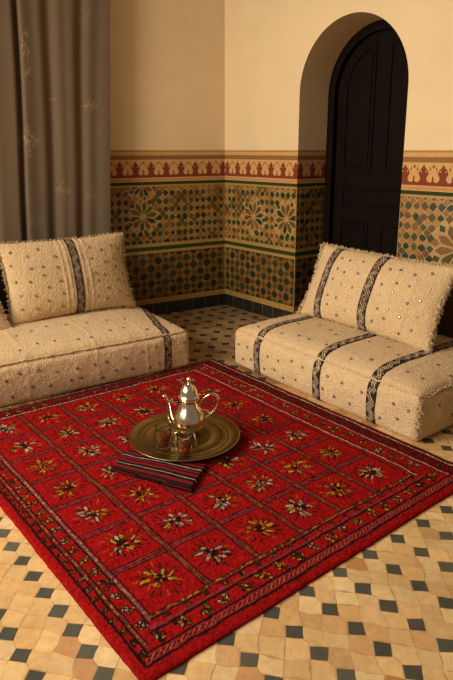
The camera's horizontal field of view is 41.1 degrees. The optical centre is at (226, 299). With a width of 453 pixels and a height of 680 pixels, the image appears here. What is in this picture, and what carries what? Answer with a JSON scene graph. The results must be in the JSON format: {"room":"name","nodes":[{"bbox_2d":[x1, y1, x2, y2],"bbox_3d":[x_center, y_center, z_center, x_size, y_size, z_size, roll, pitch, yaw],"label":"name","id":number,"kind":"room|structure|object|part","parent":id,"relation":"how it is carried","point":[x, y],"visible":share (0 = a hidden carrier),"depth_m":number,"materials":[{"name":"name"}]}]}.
{"room":"traditional dwelling","nodes":[
{"label":"traditional dwelling","id":0,"kind":"room"},
{"bbox_2d":[110,0,224,304],"bbox_3d":[-1.687,-1.244,4.180,4.600,3.100,0.203,-8,16,-30],"label":"wall","id":1,"kind":"structure","parent":0,"point":[167,57],"depth_m":4.83,"materials":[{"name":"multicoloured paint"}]},
{"bbox_2d":[0,0,110,243],"bbox_3d":[-1.395,-1.195,4.128,1.377,2.970,0.055,-8,16,-30],"label":"curtain","id":2,"kind":"object","parent":1,"relation":"hanging from","point":[55,54],"visible":0.74,"depth_m":4.22,"materials":[{"name":"fabric"}]},
{"bbox_3d":[-1.123,-0.586,4.577,2.600,0.529,0.004,-8,16,-30],"label":"mosaic panel","id":3,"kind":"part","parent":1,"relation":"part of","materials":[{"name":"tile"}]},
{"bbox_3d":[-1.123,-0.144,4.687,2.600,0.504,0.004,-8,16,-30],"label":"mosaic panel","id":4,"kind":"part","parent":1,"relation":"part of","materials":[{"name":"tile"}]},
{"bbox_2d":[136,293,224,314],"bbox_3d":[-1.121,0.151,4.757,2.600,0.114,0.002,-8,16,-30],"label":"baseboard","id":5,"kind":"structure","parent":1,"relation":"attached to","point":[184,304],"depth_m":5.21,"materials":[{"name":"tile"}]},
{"bbox_2d":[0,305,452,679],"bbox_3d":[0.559,0.507,3.555,8.800,0.001,8.800,-11,18,-37],"label":"floor","id":6,"kind":"structure","parent":0,"point":[385,612],"depth_m":1.80,"materials":[{"name":"tile"}]},
{"bbox_2d":[0,305,189,406],"bbox_3d":[-1.387,0.327,3.640,2.192,0.308,0.998,-9,17,-32],"label":"sofa","id":7,"kind":"object","parent":6,"relation":"on","point":[39,359],"visible":0.92,"depth_m":3.54,"materials":[{"name":"beige fabric"}]},
{"bbox_2d":[0,258,10,314],"bbox_3d":[-1.565,-0.097,3.958,1.600,0.419,0.123,-9,17,-32],"label":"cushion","id":8,"kind":"object","parent":7,"relation":"on","point":[3,295],"visible":0.02,"depth_m":3.97,"materials":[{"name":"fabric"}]},
{"bbox_2d":[0,301,12,329],"bbox_3d":[-1.701,0.036,3.466,0.847,0.481,0.251,-10,17,-34],"label":"pillow","id":9,"kind":"object","parent":7,"relation":"on","point":[4,324],"visible":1,"depth_m":3.64,"materials":[{"name":"beige fabric"}]},
{"bbox_2d":[0,232,135,324],"bbox_3d":[-1.029,-0.152,3.973,0.906,0.535,0.254,-12,18,-39],"label":"pillow","id":10,"kind":"object","parent":7,"relation":"on","point":[46,279],"visible":1,"depth_m":3.87,"materials":[{"name":"beige fabric"}]},
{"bbox_2d":[0,358,452,679],"bbox_3d":[-0.184,0.691,2.782,2.536,0.014,2.521,0,14,0],"label":"rug","id":11,"kind":"object","parent":6,"relation":"on","point":[164,574],"visible":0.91,"depth_m":2.35,"materials":[{"name":"red carpet"}]},
{"bbox_2d":[110,449,206,491],"bbox_3d":[-0.296,0.720,2.580,0.417,0.025,0.209,5,15,20],"label":"folded cloth","id":12,"kind":"object","parent":11,"relation":"on","point":[185,476],"visible":0.94,"depth_m":2.56,"materials":[{"name":"fabric"}]},
{"bbox_2d":[129,411,239,461],"bbox_3d":[-0.197,0.647,2.852,0.523,0.037,0.523,0,14,0],"label":"tray","id":13,"kind":"object","parent":11,"relation":"on","point":[219,434],"visible":0.76,"depth_m":2.82,"materials":[{"name":"gold metal"}]},
{"bbox_2d":[155,423,170,449],"bbox_3d":[-0.286,0.619,2.730,0.076,0.098,0.076,0,14,0],"label":"tea glass","id":14,"kind":"object","parent":13,"relation":"on","point":[163,439],"visible":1,"depth_m":2.71,"materials":[{"name":"brown"}]},
{"bbox_2d":[177,432,191,456],"bbox_3d":[-0.184,0.639,2.654,0.069,0.094,0.069,0,14,0],"label":"tea glass","id":15,"kind":"object","parent":13,"relation":"on","point":[184,446],"visible":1,"depth_m":2.64,"materials":[{"name":"brown"}]},
{"bbox_2d":[162,377,219,438],"bbox_3d":[-0.166,0.497,2.829,0.232,0.288,0.153,8,16,28],"label":"teapot","id":16,"kind":"object","parent":13,"relation":"on","point":[189,416],"visible":1,"depth_m":2.80,"materials":[{"name":"silver metal"}]},
{"bbox_3d":[-0.259,0.522,2.837,0.072,0.160,0.035,0,14,0],"label":"spout","id":17,"kind":"part","parent":16,"relation":"part of","materials":[{"name":"silver metal"}]},
{"bbox_3d":[-0.176,0.422,2.817,0.101,0.073,0.101,0,14,0],"label":"lid","id":18,"kind":"part","parent":16,"relation":"part of","materials":[{"name":"silver metal"}]},
{"bbox_3d":[-0.081,0.499,2.836,0.100,0.135,0.014,0,14,0],"label":"handle","id":19,"kind":"part","parent":16,"relation":"part of","materials":[{"name":"silver metal"}]},
{"bbox_2d":[235,313,452,440],"bbox_3d":[0.827,0.334,3.607,0.952,0.312,1.443,-11,17,-36],"label":"sofa","id":20,"kind":"object","parent":6,"relation":"on","point":[406,391],"visible":0.92,"depth_m":3.20,"materials":[{"name":"beige fabric"}]},
{"bbox_2d":[295,241,452,353],"bbox_3d":[0.863,-0.043,3.622,0.282,0.487,1.059,-10,17,-35],"label":"pillow","id":21,"kind":"object","parent":20,"relation":"on","point":[400,300],"visible":0.98,"depth_m":3.46,"materials":[{"name":"beige fabric"}]},
{"bbox_2d":[436,284,452,337],"bbox_3d":[1.226,0.013,3.661,0.154,0.438,1.200,-11,17,-36],"label":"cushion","id":22,"kind":"object","parent":20,"relation":"on","point":[445,328],"visible":0.04,"depth_m":3.50,"materials":[{"name":"black fabric"}]},
{"bbox_2d":[225,0,452,313],"bbox_3d":[1.623,-1.109,3.635,0.643,3.100,4.850,-11,18,-38],"label":"wall","id":23,"kind":"structure","parent":0,"point":[281,56],"depth_m":4.53,"materials":[{"name":"beige paint"}]},
{"bbox_2d":[225,293,292,318],"bbox_3d":[0.254,0.066,5.098,0.002,0.114,0.850,-11,18,-38],"label":"baseboard","id":24,"kind":"structure","parent":23,"relation":"attached to","point":[245,304],"depth_m":5.11,"materials":[{"name":"tile"}]},
{"bbox_3d":[0.257,-0.229,5.028,0.004,0.504,0.850,-11,18,-38],"label":"mosaic panel","id":25,"kind":"part","parent":23,"relation":"part of","materials":[{"name":"tile"}]},
{"bbox_3d":[0.257,-0.671,4.918,0.004,0.529,0.850,-11,18,-38],"label":"mosaic panel","id":26,"kind":"part","parent":23,"relation":"part of","materials":[{"name":"tile"}]},
{"bbox_3d":[0.650,-0.174,4.807,0.310,0.504,0.003,-11,18,-38],"label":"mosaic panel","id":27,"kind":"part","parent":23,"relation":"part of","materials":[{"name":"tile"}]},
{"bbox_3d":[0.650,-0.616,4.697,0.310,0.529,0.002,-11,18,-38],"label":"mosaic panel","id":28,"kind":"part","parent":23,"relation":"part of","materials":[{"name":"tile"}]},
{"bbox_2d":[323,19,408,256],"bbox_3d":[1.106,-0.848,4.421,0.120,2.211,0.908,-11,18,-38],"label":"door","id":29,"kind":"structure","parent":23,"relation":"in","point":[368,93],"depth_m":4.41,"materials":[{"name":"black wood"}]},
{"bbox_3d":[0.971,-0.276,4.701,0.009,0.630,0.209,-11,18,-38],"label":"raised panel","id":30,"kind":"part","parent":29,"relation":"part of","materials":[{"name":"black wood"}]},
{"bbox_3d":[0.970,-0.276,4.700,0.014,0.690,0.269,-11,18,-38],"label":"panel moulding","id":31,"kind":"part","parent":29,"relation":"part of","materials":[{"name":"black wood"}]},
{"bbox_3d":[0.971,-1.393,4.424,0.009,0.802,0.199,-11,18,-38],"label":"raised panel","id":32,"kind":"part","parent":29,"relation":"part of","materials":[{"name":"black wood"}]},
{"bbox_3d":[0.970,-1.399,4.421,0.014,0.884,0.269,-11,18,-38],"label":"panel moulding","id":33,"kind":"part","parent":29,"relation":"part of","materials":[{"name":"black wood"}]},
{"bbox_3d":[1.091,-0.743,4.434,0.014,0.165,0.648,-11,18,-38],"label":"panel moulding","id":34,"kind":"part","parent":29,"relation":"part of","materials":[{"name":"black wood"}]},
{"bbox_3d":[1.092,-0.743,4.435,0.009,0.105,0.588,-11,18,-38],"label":"raised panel","id":35,"kind":"part","parent":29,"relation":"part of","materials":[{"name":"black wood"}]},
{"bbox_3d":[1.212,-0.206,4.418,0.014,0.690,0.269,-11,18,-38],"label":"panel moulding","id":36,"kind":"part","parent":29,"relation":"part of","materials":[{"name":"black wood"}]},
{"bbox_3d":[1.213,-0.206,4.419,0.009,0.630,0.209,-11,18,-38],"label":"raised panel","id":37,"kind":"part","parent":29,"relation":"part of","materials":[{"name":"black wood"}]},
{"bbox_3d":[1.212,-1.329,4.139,0.014,0.884,0.269,-11,18,-38],"label":"panel moulding","id":38,"kind":"part","parent":29,"relation":"part of","materials":[{"name":"black wood"}]},
{"bbox_3d":[1.213,-1.323,4.141,0.009,0.802,0.199,-11,18,-38],"label":"raised panel","id":39,"kind":"part","parent":29,"relation":"part of","materials":[{"name":"black wood"}]},
{"bbox_3d":[2.021,-0.160,2.863,0.002,0.529,2.838,-11,18,-38],"label":"mosaic panel","id":40,"kind":"part","parent":23,"relation":"part of","materials":[{"name":"tile"}]}
]}

